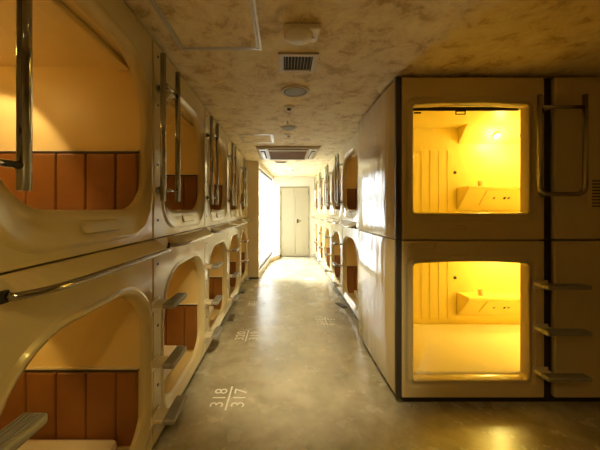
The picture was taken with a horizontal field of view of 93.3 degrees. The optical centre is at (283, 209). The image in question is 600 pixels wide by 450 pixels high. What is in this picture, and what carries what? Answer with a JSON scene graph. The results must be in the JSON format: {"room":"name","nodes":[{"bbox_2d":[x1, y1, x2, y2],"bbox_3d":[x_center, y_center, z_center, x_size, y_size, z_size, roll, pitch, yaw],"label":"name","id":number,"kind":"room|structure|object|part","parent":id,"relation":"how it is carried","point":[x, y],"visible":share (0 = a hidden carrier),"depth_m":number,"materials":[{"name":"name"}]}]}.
{"room":"capsule hotel corridor","nodes":[
{"label":"capsule hotel corridor","id":0,"kind":"room"},
{"bbox_2d":[247,161,258,276],"bbox_3d":[-1.689,0.201,5.378,2.422,2.217,0.124,0,0,0],"label":"wall partition","id":1,"kind":"structure","parent":0,"point":[253,166],"depth_m":5.32,"materials":[{"name":"beige paint"}]},
{"bbox_2d":[259,162,273,276],"bbox_3d":[-0.451,0.201,6.646,0.140,2.217,2.408,0,0,5],"label":"wall","id":2,"kind":"structure","parent":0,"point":[267,262],"depth_m":6.28,"materials":[{"name":"white paint"}]},
{"bbox_2d":[259,166,279,269],"bbox_3d":[-0.340,0.241,6.643,0.323,2.135,2.421,0,0,5],"label":"window","id":3,"kind":"structure","parent":2,"relation":"attached to","point":[261,170],"depth_m":7.50,"materials":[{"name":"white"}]},
{"bbox_2d":[273,177,315,256],"bbox_3d":[1.400,0.226,7.906,3.400,2.267,0.148,0,0,0],"label":"wall","id":4,"kind":"structure","parent":0,"point":[278,181],"depth_m":7.84,"materials":[{"name":"white paint"}]},
{"bbox_2d":[281,188,308,255],"bbox_3d":[0.294,0.347,7.838,0.788,1.900,0.105,0,0,0],"label":"door","id":5,"kind":"structure","parent":4,"relation":"in","point":[294,201],"depth_m":7.85,"materials":[{"name":"beige paint"}]},
{"bbox_2d":[280,186,309,256],"bbox_3d":[0.294,0.337,7.872,0.836,1.945,0.095,0,0,0],"label":"trim","id":6,"kind":"structure","parent":4,"relation":"attached to","point":[308,187],"depth_m":7.83,"materials":[{"name":"beige paint"}]},
{"bbox_2d":[123,0,599,176],"bbox_3d":[0.100,-0.958,3.030,6.200,0.100,9.860,0,0,0],"label":"ceiling","id":7,"kind":"structure","parent":0,"point":[362,46],"depth_m":1.68,"materials":[{"name":"paint"}]},
{"bbox_2d":[149,0,261,49],"bbox_3d":[-0.355,-0.905,1.363,0.460,0.004,0.485,0,0,0],"label":"access hatch","id":8,"kind":"object","parent":7,"relation":"attached to","point":[196,24],"visible":1,"depth_m":1.37,"materials":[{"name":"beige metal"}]},
{"bbox_2d":[238,134,273,142],"bbox_3d":[-0.345,-0.905,3.635,0.420,0.004,0.430,0,0,0],"label":"access hatch","id":9,"kind":"object","parent":7,"relation":"attached to","point":[248,138],"visible":1,"depth_m":3.62,"materials":[{"name":"silver metal"}]},
{"bbox_3d":[-0.345,-0.906,3.635,0.364,0.002,0.374,0,0,0],"label":"hatch panel","id":10,"kind":"part","parent":9,"relation":"part of","materials":[{"name":"paint"}]},
{"bbox_2d":[256,146,320,159],"bbox_3d":[0.060,-0.882,4.530,0.930,0.052,0.930,0,0,0],"label":"air conditioner","id":11,"kind":"object","parent":7,"relation":"attached to","point":[275,152],"visible":1,"depth_m":4.30,"materials":[{"name":"beige plastic"}]},
{"bbox_2d":[268,151,306,158],"bbox_3d":[0.060,-0.878,4.530,0.590,0.039,0.590,0,0,0],"label":"grille","id":12,"kind":"object","parent":11,"relation":"attached to","point":[273,154],"depth_m":4.48,"materials":[{"name":"brown"}]},
{"bbox_2d":[280,125,296,130],"bbox_3d":[0.052,-0.902,3.140,0.184,0.012,0.184,0,0,0],"label":"ceiling speaker","id":13,"kind":"object","parent":7,"relation":"attached to","point":[285,127],"visible":1,"depth_m":3.12,"materials":[{"name":"beige plastic"}]},
{"bbox_2d":[283,105,294,110],"bbox_3d":[0.045,-0.893,2.510,0.104,0.030,0.104,0,0,0],"label":"smoke detector","id":14,"kind":"object","parent":7,"relation":"attached to","point":[287,107],"visible":1,"depth_m":2.49,"materials":[{"name":"beige plastic"}]},
{"bbox_2d":[281,85,308,97],"bbox_3d":[0.085,-0.902,2.170,0.216,0.012,0.216,0,0,0],"label":"ceiling speaker","id":15,"kind":"object","parent":7,"relation":"attached to","point":[294,91],"visible":1,"depth_m":2.16,"materials":[{"name":"beige plastic"}]},
{"bbox_2d":[278,52,318,71],"bbox_3d":[0.085,-0.902,1.745,0.235,0.012,0.215,0,0,0],"label":"ceiling vent","id":16,"kind":"object","parent":7,"relation":"in","point":[288,61],"visible":1,"depth_m":1.73,"materials":[{"name":"beige plastic"}]},
{"bbox_2d":[284,23,320,45],"bbox_3d":[0.090,-0.877,1.430,0.180,0.062,0.144,0,0,0],"label":"emergency light","id":17,"kind":"object","parent":7,"relation":"attached to","point":[297,34],"visible":1,"depth_m":1.39,"materials":[{"name":"beige plastic"}]},
{"bbox_2d":[152,256,599,449],"bbox_3d":[0.100,1.359,3.030,6.200,0.100,9.860,0,0,0],"label":"floor","id":18,"kind":"structure","parent":0,"point":[307,385],"depth_m":1.90,"materials":[{"name":"concrete"}]},
{"bbox_2d":[0,240,152,449],"bbox_3d":[-1.722,0.734,0.990,2.097,1.148,0.952,0,0,0],"label":"capsule","id":19,"kind":"object","parent":18,"relation":"on","point":[81,356],"visible":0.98,"depth_m":1.40,"materials":[{"name":"beige plastic"}]},
{"bbox_2d":[0,413,47,449],"bbox_3d":[-0.618,0.500,0.575,0.120,0.057,0.201,0,0,0],"label":"step","id":20,"kind":"structure","parent":19,"relation":"attached to","point":[14,435],"depth_m":0.62,"materials":[{"name":"beige"}]},
{"bbox_3d":[-1.765,1.157,0.981,1.910,0.075,0.831,0,0,0],"label":"mattress","id":21,"kind":"part","parent":19,"relation":"part of","materials":[{"name":"beige fabric"}]},
{"bbox_3d":[-1.713,0.992,1.409,1.973,0.367,0.022,0,0,0],"label":"upholstered panel","id":22,"kind":"part","parent":19,"relation":"part of","materials":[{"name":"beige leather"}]},
{"bbox_2d":[0,0,152,273],"bbox_3d":[-1.721,-0.366,0.990,2.097,1.046,0.952,0,0,0],"label":"capsule","id":23,"kind":"object","parent":19,"relation":"on","point":[92,192],"visible":0.96,"depth_m":1.40,"materials":[{"name":"beige plastic"}]},
{"bbox_2d":[0,0,32,190],"bbox_3d":[-0.637,-0.413,0.567,0.083,0.740,0.226,0,0,0],"label":"grab bar","id":24,"kind":"object","parent":23,"relation":"attached to","point":[23,164],"visible":1,"depth_m":0.66,"materials":[{"name":"silver metal"}]},
{"bbox_3d":[-1.713,-0.095,1.409,1.973,0.367,0.022,0,0,0],"label":"upholstered panel","id":25,"kind":"part","parent":23,"relation":"part of","materials":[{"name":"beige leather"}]},
{"bbox_3d":[-0.696,0.062,1.060,0.047,0.046,0.220,0,0,0],"label":"number plate","id":26,"kind":"part","parent":23,"relation":"part of","materials":[{"name":"beige plastic"}]},
{"bbox_2d":[0,240,170,304],"bbox_3d":[-0.633,0.194,1.004,0.090,0.071,0.948,0,0,0],"label":"ledge","id":27,"kind":"object","parent":19,"relation":"attached to","point":[58,276],"visible":1,"depth_m":0.84,"materials":[{"name":"beige plastic"}]},
{"bbox_2d":[151,228,204,447],"bbox_3d":[-1.722,0.734,1.950,2.097,1.148,0.952,0,0,0],"label":"capsule","id":28,"kind":"object","parent":18,"relation":"on","point":[181,269],"visible":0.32,"depth_m":2.21,"materials":[{"name":"beige plastic"}]},
{"bbox_2d":[151,395,186,428],"bbox_3d":[-0.618,1.091,1.534,0.120,0.057,0.201,0,0,0],"label":"step","id":29,"kind":"structure","parent":28,"relation":"attached to","point":[169,416],"depth_m":1.49,"materials":[{"name":"beige"}]},
{"bbox_3d":[-0.675,1.091,1.487,0.008,0.057,0.102,0,0,0],"label":"wall plate","id":30,"kind":"part","parent":29,"relation":"part of","materials":[{"name":"beige"}]},
{"bbox_2d":[151,346,186,372],"bbox_3d":[-0.618,0.805,1.534,0.120,0.057,0.201,0,0,0],"label":"step","id":31,"kind":"structure","parent":28,"relation":"attached to","point":[165,362],"depth_m":1.48,"materials":[{"name":"beige"}]},
{"bbox_3d":[-0.675,0.805,1.487,0.008,0.057,0.102,0,0,0],"label":"wall plate","id":32,"kind":"part","parent":31,"relation":"part of","materials":[{"name":"beige"}]},
{"bbox_2d":[151,292,186,312],"bbox_3d":[-0.618,0.500,1.534,0.120,0.057,0.201,0,0,0],"label":"step","id":33,"kind":"structure","parent":28,"relation":"attached to","point":[171,303],"depth_m":1.48,"materials":[{"name":"beige"}]},
{"bbox_3d":[-0.675,0.500,1.487,0.008,0.057,0.102,0,0,0],"label":"wall plate","id":34,"kind":"part","parent":33,"relation":"part of","materials":[{"name":"beige"}]},
{"bbox_3d":[-1.765,1.157,1.940,1.910,0.075,0.831,0,0,0],"label":"mattress","id":35,"kind":"part","parent":28,"relation":"part of","materials":[{"name":"beige fabric"}]},
{"bbox_2d":[152,39,204,238],"bbox_3d":[-1.721,-0.366,1.950,2.097,1.046,0.952,0,0,0],"label":"capsule","id":36,"kind":"object","parent":28,"relation":"on","point":[169,217],"visible":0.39,"depth_m":2.22,"materials":[{"name":"beige plastic"}]},
{"bbox_2d":[156,53,179,201],"bbox_3d":[-0.637,-0.413,1.526,0.083,0.740,0.226,0,0,0],"label":"grab bar","id":37,"kind":"object","parent":36,"relation":"attached to","point":[163,87],"visible":1,"depth_m":1.42,"materials":[{"name":"silver metal"}]},
{"bbox_3d":[-1.713,-0.095,2.369,1.973,0.367,0.022,0,0,0],"label":"upholstered panel","id":38,"kind":"part","parent":36,"relation":"part of","materials":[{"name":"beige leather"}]},
{"bbox_3d":[-0.696,0.062,2.020,0.047,0.046,0.220,0,0,0],"label":"number plate","id":39,"kind":"part","parent":36,"relation":"part of","materials":[{"name":"beige plastic"}]},
{"bbox_3d":[-1.713,0.992,2.369,1.973,0.367,0.022,0,0,0],"label":"upholstered panel","id":40,"kind":"part","parent":28,"relation":"part of","materials":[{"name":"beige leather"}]},
{"bbox_2d":[155,228,215,248],"bbox_3d":[-0.633,0.194,1.964,0.090,0.071,0.948,0,0,0],"label":"ledge","id":41,"kind":"object","parent":28,"relation":"attached to","point":[185,238],"visible":0.94,"depth_m":1.80,"materials":[{"name":"beige plastic"}]},
{"bbox_3d":[-0.605,0.210,2.030,0.067,0.027,0.816,0,0,4],"label":"chrome rail","id":42,"kind":"part","parent":41,"relation":"part of","materials":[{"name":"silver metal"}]},
{"bbox_2d":[204,223,227,353],"bbox_3d":[-1.722,0.734,2.910,2.097,1.148,0.952,0,0,0],"label":"capsule","id":43,"kind":"object","parent":18,"relation":"on","point":[216,281],"visible":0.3,"depth_m":3.29,"materials":[{"name":"beige plastic"}]},
{"bbox_3d":[-1.765,1.157,2.901,1.910,0.075,0.831,0,0,0],"label":"mattress","id":44,"kind":"part","parent":43,"relation":"part of","materials":[{"name":"beige fabric"}]},
{"bbox_2d":[204,326,222,340],"bbox_3d":[-0.618,1.091,2.494,0.120,0.057,0.201,0,0,0],"label":"step","id":45,"kind":"structure","parent":43,"relation":"attached to","point":[213,335],"depth_m":2.43,"materials":[{"name":"beige"}]},
{"bbox_2d":[204,295,222,307],"bbox_3d":[-0.618,0.805,2.494,0.120,0.057,0.201,0,0,0],"label":"step","id":46,"kind":"structure","parent":43,"relation":"attached to","point":[218,298],"depth_m":2.43,"materials":[{"name":"beige"}]},
{"bbox_2d":[204,262,222,270],"bbox_3d":[-0.618,0.500,2.494,0.120,0.057,0.201,0,0,0],"label":"step","id":47,"kind":"structure","parent":43,"relation":"attached to","point":[216,265],"depth_m":2.41,"materials":[{"name":"beige"}]},
{"bbox_3d":[-1.713,0.992,3.329,1.973,0.367,0.022,0,0,0],"label":"upholstered panel","id":48,"kind":"part","parent":43,"relation":"part of","materials":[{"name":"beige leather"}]},
{"bbox_2d":[204,106,227,226],"bbox_3d":[-1.721,-0.366,2.910,2.097,1.046,0.952,0,0,0],"label":"capsule","id":49,"kind":"object","parent":43,"relation":"on","point":[215,214],"visible":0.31,"depth_m":3.18,"materials":[{"name":"beige plastic"}]},
{"bbox_2d":[206,116,218,204],"bbox_3d":[-0.637,-0.413,2.486,0.083,0.740,0.226,0,0,0],"label":"grab bar","id":50,"kind":"object","parent":49,"relation":"attached to","point":[212,134],"visible":1,"depth_m":2.46,"materials":[{"name":"silver metal"}]},
{"bbox_3d":[-1.713,-0.095,3.329,1.973,0.367,0.022,0,0,0],"label":"upholstered panel","id":51,"kind":"part","parent":49,"relation":"part of","materials":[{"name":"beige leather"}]},
{"bbox_2d":[206,223,234,232],"bbox_3d":[-0.633,0.194,2.924,0.090,0.071,0.948,0,0,0],"label":"ledge","id":52,"kind":"object","parent":43,"relation":"attached to","point":[223,227],"visible":0.8,"depth_m":2.80,"materials":[{"name":"beige plastic"}]},
{"bbox_3d":[-0.605,0.210,2.990,0.067,0.027,0.816,0,0,4],"label":"chrome rail","id":53,"kind":"part","parent":52,"relation":"part of","materials":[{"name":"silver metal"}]},
{"bbox_2d":[210,386,245,409],"bbox_3d":[-0.381,1.307,1.965,0.231,0.001,0.250,0,0,0],"label":"floor number","id":54,"kind":"object","parent":18,"relation":"on","point":[221,403],"depth_m":1.97,"materials":[{"name":"white paint"}]},
{"bbox_2d":[227,314,234,320],"bbox_3d":[-0.632,1.300,3.400,0.072,0.015,0.200,0,0,-4],"label":"pad","id":55,"kind":"object","parent":18,"relation":"on","point":[231,316],"visible":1,"depth_m":3.38,"materials":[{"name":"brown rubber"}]},
{"bbox_2d":[226,220,239,311],"bbox_3d":[-1.722,0.734,3.870,2.097,1.148,0.952,0,0,0],"label":"capsule","id":56,"kind":"object","parent":18,"relation":"on","point":[233,235],"visible":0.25,"depth_m":4.27,"materials":[{"name":"beige plastic"}]},
{"bbox_2d":[227,295,238,302],"bbox_3d":[-0.618,1.091,3.454,0.120,0.057,0.201,0,0,0],"label":"step","id":57,"kind":"structure","parent":56,"relation":"attached to","point":[235,298],"depth_m":3.39,"materials":[{"name":"beige"}]},
{"bbox_2d":[227,272,238,278],"bbox_3d":[-0.618,0.805,3.454,0.120,0.057,0.201,0,0,0],"label":"step","id":58,"kind":"structure","parent":56,"relation":"attached to","point":[235,274],"depth_m":3.38,"materials":[{"name":"beige"}]},
{"bbox_2d":[227,247,238,253],"bbox_3d":[-0.618,0.500,3.454,0.120,0.057,0.201,0,0,0],"label":"step","id":59,"kind":"structure","parent":56,"relation":"attached to","point":[235,249],"depth_m":3.36,"materials":[{"name":"beige"}]},
{"bbox_3d":[-1.713,0.992,4.289,1.973,0.367,0.022,0,0,0],"label":"upholstered panel","id":60,"kind":"part","parent":56,"relation":"part of","materials":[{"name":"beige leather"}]},
{"bbox_2d":[227,136,239,221],"bbox_3d":[-1.721,-0.366,3.870,2.097,1.046,0.952,0,0,0],"label":"capsule","id":61,"kind":"object","parent":56,"relation":"on","point":[233,212],"visible":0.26,"depth_m":4.10,"materials":[{"name":"beige plastic"}]},
{"bbox_2d":[228,143,235,205],"bbox_3d":[-0.637,-0.413,3.446,0.083,0.740,0.226,0,0,0],"label":"grab bar","id":62,"kind":"object","parent":61,"relation":"attached to","point":[233,149],"visible":0.97,"depth_m":3.34,"materials":[{"name":"silver metal"}]},
{"bbox_2d":[228,220,245,226],"bbox_3d":[-0.633,0.194,3.884,0.090,0.071,0.948,0,0,0],"label":"ledge","id":63,"kind":"object","parent":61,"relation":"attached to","point":[237,222],"visible":0.72,"depth_m":3.77,"materials":[{"name":"beige plastic"}]},
{"bbox_2d":[239,218,247,287],"bbox_3d":[-1.722,0.734,4.830,2.097,1.148,0.952,0,0,0],"label":"capsule","id":64,"kind":"object","parent":18,"relation":"on","point":[243,228],"visible":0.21,"depth_m":5.24,"materials":[{"name":"beige plastic"}]},
{"bbox_3d":[-1.713,0.992,5.249,1.973,0.367,0.022,0,0,0],"label":"upholstered panel","id":65,"kind":"part","parent":64,"relation":"part of","materials":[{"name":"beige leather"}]},
{"bbox_2d":[240,153,247,218],"bbox_3d":[-1.721,-0.366,4.830,2.097,1.046,0.952,0,0,0],"label":"capsule","id":66,"kind":"object","parent":64,"relation":"on","point":[243,210],"visible":0.17,"depth_m":5.13,"materials":[{"name":"beige plastic"}]},
{"bbox_3d":[-1.713,-0.095,5.249,1.973,0.367,0.022,0,0,0],"label":"upholstered panel","id":67,"kind":"part","parent":66,"relation":"part of","materials":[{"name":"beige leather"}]},
{"bbox_2d":[240,158,246,206],"bbox_3d":[-0.637,-0.413,4.407,0.083,0.740,0.226,0,0,0],"label":"grab bar","id":68,"kind":"object","parent":66,"relation":"attached to","point":[244,167],"visible":1,"depth_m":4.39,"materials":[{"name":"silver metal"}]},
{"bbox_2d":[240,276,248,281],"bbox_3d":[-0.618,1.091,4.415,0.120,0.057,0.201,0,0,0],"label":"step","id":69,"kind":"structure","parent":64,"relation":"attached to","point":[246,278],"depth_m":4.35,"materials":[{"name":"beige"}]},
{"bbox_2d":[240,218,252,222],"bbox_3d":[-0.633,0.194,4.844,0.090,0.071,0.948,0,0,0],"label":"ledge","id":70,"kind":"object","parent":64,"relation":"attached to","point":[246,220],"visible":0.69,"depth_m":4.72,"materials":[{"name":"beige plastic"}]},
{"bbox_2d":[235,330,257,340],"bbox_3d":[-0.381,1.307,2.930,0.231,0.001,0.250,0,0,0],"label":"floor number","id":71,"kind":"object","parent":18,"relation":"on","point":[248,330],"depth_m":2.93,"materials":[{"name":"white paint"}]},
{"bbox_2d":[314,218,317,258],"bbox_3d":[1.877,0.734,7.359,2.097,1.148,0.950,0,0,0],"label":"capsule","id":72,"kind":"object","parent":18,"relation":"on","point":[315,220],"visible":0.15,"depth_m":7.76,"materials":[{"name":"beige plastic"}]},
{"bbox_2d":[314,174,317,215],"bbox_3d":[1.876,-0.366,7.359,2.097,1.046,0.950,0,0,0],"label":"capsule","id":73,"kind":"object","parent":72,"relation":"on","point":[316,176],"visible":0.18,"depth_m":7.74,"materials":[{"name":"beige plastic"}]},
{"bbox_2d":[314,177,317,207],"bbox_3d":[0.792,-0.413,6.936,0.083,0.740,0.226,0,0,0],"label":"grab bar","id":74,"kind":"object","parent":73,"relation":"attached to","point":[315,205],"visible":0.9,"depth_m":6.93,"materials":[{"name":"silver metal"}]},
{"bbox_2d":[318,216,323,267],"bbox_3d":[1.877,0.734,6.409,2.097,1.148,0.950,0,0,0],"label":"capsule","id":75,"kind":"object","parent":18,"relation":"on","point":[320,222],"visible":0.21,"depth_m":6.81,"materials":[{"name":"beige plastic"}]},
{"bbox_2d":[318,168,323,216],"bbox_3d":[1.876,-0.366,6.409,2.097,1.046,0.950,0,0,0],"label":"capsule","id":76,"kind":"object","parent":75,"relation":"on","point":[320,209],"visible":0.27,"depth_m":6.79,"materials":[{"name":"beige plastic"}]},
{"bbox_2d":[319,172,323,206],"bbox_3d":[0.792,-0.413,5.987,0.083,0.740,0.226,0,0,0],"label":"grab bar","id":77,"kind":"object","parent":76,"relation":"attached to","point":[320,178],"visible":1,"depth_m":5.97,"materials":[{"name":"silver metal"}]},
{"bbox_2d":[324,217,332,281],"bbox_3d":[1.877,0.734,5.459,2.097,1.148,0.950,0,0,0],"label":"capsule","id":78,"kind":"object","parent":18,"relation":"on","point":[327,226],"visible":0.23,"depth_m":5.86,"materials":[{"name":"beige plastic"}]},
{"bbox_2d":[319,217,330,220],"bbox_3d":[0.788,0.194,5.469,0.090,0.071,0.938,0,0,0],"label":"ledge","id":79,"kind":"object","parent":78,"relation":"attached to","point":[322,218],"visible":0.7,"depth_m":5.44,"materials":[{"name":"beige plastic"}]},
{"bbox_2d":[324,159,331,217],"bbox_3d":[1.876,-0.366,5.459,2.097,1.046,0.950,0,0,0],"label":"capsule","id":80,"kind":"object","parent":78,"relation":"on","point":[327,210],"visible":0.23,"depth_m":5.55,"materials":[{"name":"beige plastic"}]},
{"bbox_2d":[325,164,330,206],"bbox_3d":[0.792,-0.413,5.037,0.083,0.740,0.226,0,0,0],"label":"grab bar","id":81,"kind":"object","parent":80,"relation":"attached to","point":[327,172],"visible":0.98,"depth_m":5.01,"materials":[{"name":"silver metal"}]},
{"bbox_3d":[1.868,0.992,5.869,1.973,0.367,0.022,0,0,0],"label":"upholstered panel","id":82,"kind":"part","parent":78,"relation":"part of","materials":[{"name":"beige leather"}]},
{"bbox_2d":[331,219,344,299],"bbox_3d":[1.877,0.734,4.509,2.097,1.148,0.950,0,0,0],"label":"capsule","id":83,"kind":"object","parent":18,"relation":"on","point":[336,230],"visible":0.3,"depth_m":4.91,"materials":[{"name":"beige plastic"}]},
{"bbox_2d":[326,218,341,223],"bbox_3d":[0.788,0.194,4.519,0.090,0.071,0.938,0,0,0],"label":"ledge","id":84,"kind":"object","parent":83,"relation":"attached to","point":[333,221],"visible":0.71,"depth_m":4.43,"materials":[{"name":"beige plastic"}]},
{"bbox_2d":[331,147,342,219],"bbox_3d":[1.876,-0.366,4.509,2.097,1.046,0.950,0,0,0],"label":"capsule","id":85,"kind":"object","parent":83,"relation":"on","point":[337,212],"visible":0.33,"depth_m":4.84,"materials":[{"name":"beige plastic"}]},
{"bbox_3d":[1.868,-0.095,4.919,1.973,0.367,0.022,0,0,0],"label":"upholstered panel","id":86,"kind":"part","parent":85,"relation":"part of","materials":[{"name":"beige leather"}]},
{"bbox_2d":[335,154,341,205],"bbox_3d":[0.792,-0.413,4.087,0.083,0.740,0.226,0,0,0],"label":"grab bar","id":87,"kind":"object","parent":85,"relation":"attached to","point":[337,164],"visible":0.99,"depth_m":4.07,"materials":[{"name":"silver metal"}]},
{"bbox_2d":[332,281,342,287],"bbox_3d":[0.773,1.091,4.095,0.120,0.057,0.201,0,0,0],"label":"step","id":88,"kind":"structure","parent":83,"relation":"attached to","point":[335,284],"depth_m":4.02,"materials":[{"name":"silver metal"}]},
{"bbox_2d":[332,262,342,267],"bbox_3d":[0.773,0.805,4.095,0.120,0.057,0.201,0,0,0],"label":"step","id":89,"kind":"structure","parent":83,"relation":"attached to","point":[335,264],"depth_m":4.00,"materials":[{"name":"beige"}]},
{"bbox_3d":[1.868,0.992,4.919,1.973,0.367,0.022,0,0,0],"label":"upholstered panel","id":90,"kind":"part","parent":83,"relation":"part of","materials":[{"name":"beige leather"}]},
{"bbox_2d":[335,302,346,307],"bbox_3d":[0.775,1.300,3.840,0.072,0.015,0.200,0,0,-20],"label":"pad","id":91,"kind":"object","parent":18,"relation":"on","point":[337,303],"visible":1,"depth_m":3.81,"materials":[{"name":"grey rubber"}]},
{"bbox_2d":[342,221,358,318],"bbox_3d":[1.877,0.734,3.559,2.097,1.148,0.950,0,0,0],"label":"capsule","id":92,"kind":"object","parent":18,"relation":"on","point":[350,235],"visible":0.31,"depth_m":3.96,"materials":[{"name":"beige plastic"}]},
{"bbox_2d":[336,220,359,229],"bbox_3d":[0.788,0.194,3.569,0.090,0.071,0.938,0,0,0],"label":"ledge","id":93,"kind":"object","parent":92,"relation":"attached to","point":[346,224],"visible":0.98,"depth_m":3.42,"materials":[{"name":"beige plastic"}]},
{"bbox_2d":[342,132,357,222],"bbox_3d":[1.876,-0.366,3.559,2.097,1.046,0.950,0,0,0],"label":"capsule","id":94,"kind":"object","parent":92,"relation":"on","point":[350,149],"visible":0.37,"depth_m":3.96,"materials":[{"name":"beige plastic"}]},
{"bbox_3d":[1.868,-0.095,3.969,1.973,0.367,0.022,0,0,0],"label":"upholstered panel","id":95,"kind":"part","parent":94,"relation":"part of","materials":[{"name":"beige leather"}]},
{"bbox_3d":[1.868,0.992,3.969,1.973,0.367,0.022,0,0,0],"label":"upholstered panel","id":96,"kind":"part","parent":92,"relation":"part of","materials":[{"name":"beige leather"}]},
{"bbox_2d":[358,230,599,401],"bbox_3d":[1.825,0.758,2.393,2.157,1.099,1.030,0,0,0],"label":"capsule","id":97,"kind":"object","parent":18,"relation":"on","point":[424,322],"visible":0.99,"depth_m":1.93,"materials":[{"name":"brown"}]},
{"bbox_3d":[0.769,0.737,2.414,0.047,1.051,0.988,0,0,0],"label":"panel","id":98,"kind":"part","parent":97,"relation":"part of","materials":[{"name":"beige plastic"}]},
{"bbox_3d":[0.918,0.242,1.886,0.180,0.044,0.016,0,0,0],"label":"number plate","id":99,"kind":"part","parent":97,"relation":"part of","materials":[{"name":"brown plastic"}]},
{"bbox_3d":[1.449,0.784,2.847,0.492,0.640,0.004,0,0,0],"label":"ridged panel","id":100,"kind":"part","parent":97,"relation":"part of","materials":[{"name":"beige plastic"}]},
{"bbox_3d":[1.828,1.190,2.407,2.040,0.088,0.862,0,0,0],"label":"mattress","id":101,"kind":"part","parent":97,"relation":"part of","materials":[{"name":"beige fabric"}]},
{"bbox_3d":[1.266,0.737,1.919,0.954,1.051,0.062,0,0,0],"label":"panel","id":102,"kind":"part","parent":97,"relation":"part of","materials":[{"name":"beige plastic"}]},
{"bbox_2d":[358,77,599,239],"bbox_3d":[1.825,-0.341,2.394,2.157,1.092,1.028,0,0,0],"label":"capsule","id":103,"kind":"object","parent":97,"relation":"on","point":[426,144],"visible":0.98,"depth_m":1.92,"materials":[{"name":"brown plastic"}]},
{"bbox_3d":[0.769,-0.341,2.414,0.047,1.088,0.988,0,0,0],"label":"panel","id":104,"kind":"part","parent":103,"relation":"part of","materials":[{"name":"beige plastic"}]},
{"bbox_3d":[1.449,-0.275,2.847,0.492,0.640,0.004,0,0,0],"label":"ridged panel","id":105,"kind":"part","parent":103,"relation":"part of","materials":[{"name":"beige plastic"}]},
{"bbox_3d":[1.153,0.121,1.889,0.120,0.028,0.010,0,0,0],"label":"number plate","id":106,"kind":"part","parent":103,"relation":"part of","materials":[{"name":"brown plastic"}]},
{"bbox_3d":[1.240,-0.708,1.997,0.825,0.026,0.018,0,0,0],"label":"blind rail","id":107,"kind":"part","parent":103,"relation":"part of","materials":[{"name":"brown metal"}]},
{"bbox_3d":[1.266,-0.341,1.919,0.954,1.088,0.062,0,0,0],"label":"panel","id":108,"kind":"part","parent":103,"relation":"part of","materials":[{"name":"beige plastic"}]},
{"bbox_2d":[478,181,483,185],"bbox_3d":[1.913,-0.248,2.750,0.054,0.055,0.054,0,0,0],"label":"cup","id":109,"kind":"object","parent":103,"relation":"on","point":[480,183],"visible":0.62,"depth_m":2.73,"materials":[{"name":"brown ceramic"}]},
{"bbox_3d":[2.146,-0.111,2.731,0.455,0.142,0.121,0,0,0],"label":"control panel","id":110,"kind":"part","parent":103,"relation":"part of","materials":[{"name":"beige plastic"}]},
{"bbox_2d":[537,94,588,196],"bbox_3d":[1.787,-0.407,1.845,0.319,0.657,0.088,0,0,0],"label":"grab bar","id":111,"kind":"object","parent":103,"relation":"attached to","point":[541,108],"visible":1,"depth_m":1.80,"materials":[{"name":"silver metal"}]},
{"bbox_3d":[2.357,-0.342,1.905,1.093,1.086,0.030,0,0,0],"label":"blank panel","id":112,"kind":"part","parent":103,"relation":"part of","materials":[{"name":"beige plastic"}]},
{"bbox_2d":[587,176,599,209],"bbox_3d":[2.188,-0.107,1.887,0.330,0.225,0.009,0,0,0],"label":"vent","id":113,"kind":"object","parent":103,"relation":"attached to","point":[593,192],"depth_m":1.88,"materials":[{"name":"beige plastic"}]},
{"bbox_2d":[478,289,483,295],"bbox_3d":[1.913,0.805,2.750,0.054,0.055,0.054,0,0,0],"label":"cup","id":114,"kind":"object","parent":97,"relation":"on","point":[480,291],"visible":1,"depth_m":2.73,"materials":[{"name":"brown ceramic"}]},
{"bbox_3d":[2.146,0.944,2.731,0.455,0.142,0.121,0,0,0],"label":"control panel","id":115,"kind":"part","parent":97,"relation":"part of","materials":[{"name":"beige plastic"}]},
{"bbox_2d":[532,367,592,381],"bbox_3d":[1.794,1.077,1.828,0.281,0.057,0.120,0,0,0],"label":"step","id":116,"kind":"structure","parent":97,"relation":"attached to","point":[543,372],"depth_m":1.79,"materials":[{"name":"silver metal"}]},
{"bbox_3d":[1.707,1.077,1.885,0.102,0.057,0.008,0,0,0],"label":"wall plate","id":117,"kind":"part","parent":116,"relation":"part of","materials":[{"name":"beige plastic"}]},
{"bbox_2d":[532,324,592,335],"bbox_3d":[1.794,0.790,1.828,0.281,0.057,0.120,0,0,0],"label":"step","id":118,"kind":"structure","parent":97,"relation":"attached to","point":[543,328],"depth_m":1.78,"materials":[{"name":"beige metal"}]},
{"bbox_3d":[1.707,0.790,1.885,0.102,0.057,0.008,0,0,0],"label":"wall plate","id":119,"kind":"part","parent":118,"relation":"part of","materials":[{"name":"beige"}]},
{"bbox_2d":[532,280,592,289],"bbox_3d":[1.794,0.500,1.828,0.281,0.057,0.120,0,0,0],"label":"step","id":120,"kind":"structure","parent":97,"relation":"attached to","point":[536,284],"depth_m":1.78,"materials":[{"name":"beige"}]},
{"bbox_3d":[1.707,0.500,1.885,0.102,0.057,0.008,0,0,0],"label":"wall plate","id":121,"kind":"part","parent":120,"relation":"part of","materials":[{"name":"beige"}]},
{"bbox_3d":[2.357,0.736,1.905,1.093,1.049,0.030,0,0,0],"label":"blank panel","id":122,"kind":"part","parent":97,"relation":"part of","materials":[{"name":"beige plastic"}]},
{"label":"outside","id":123,"kind":"structure","parent":0,"visible":0},
{"bbox_2d":[259,232,270,256],"bbox_3d":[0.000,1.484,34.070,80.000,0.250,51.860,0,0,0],"label":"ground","id":124,"kind":"structure","parent":123,"point":[264,237],"depth_m":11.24,"materials":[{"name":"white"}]},
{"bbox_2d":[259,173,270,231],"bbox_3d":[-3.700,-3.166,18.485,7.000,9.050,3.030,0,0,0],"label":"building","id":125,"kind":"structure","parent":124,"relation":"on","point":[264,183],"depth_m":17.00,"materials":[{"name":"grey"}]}
]}

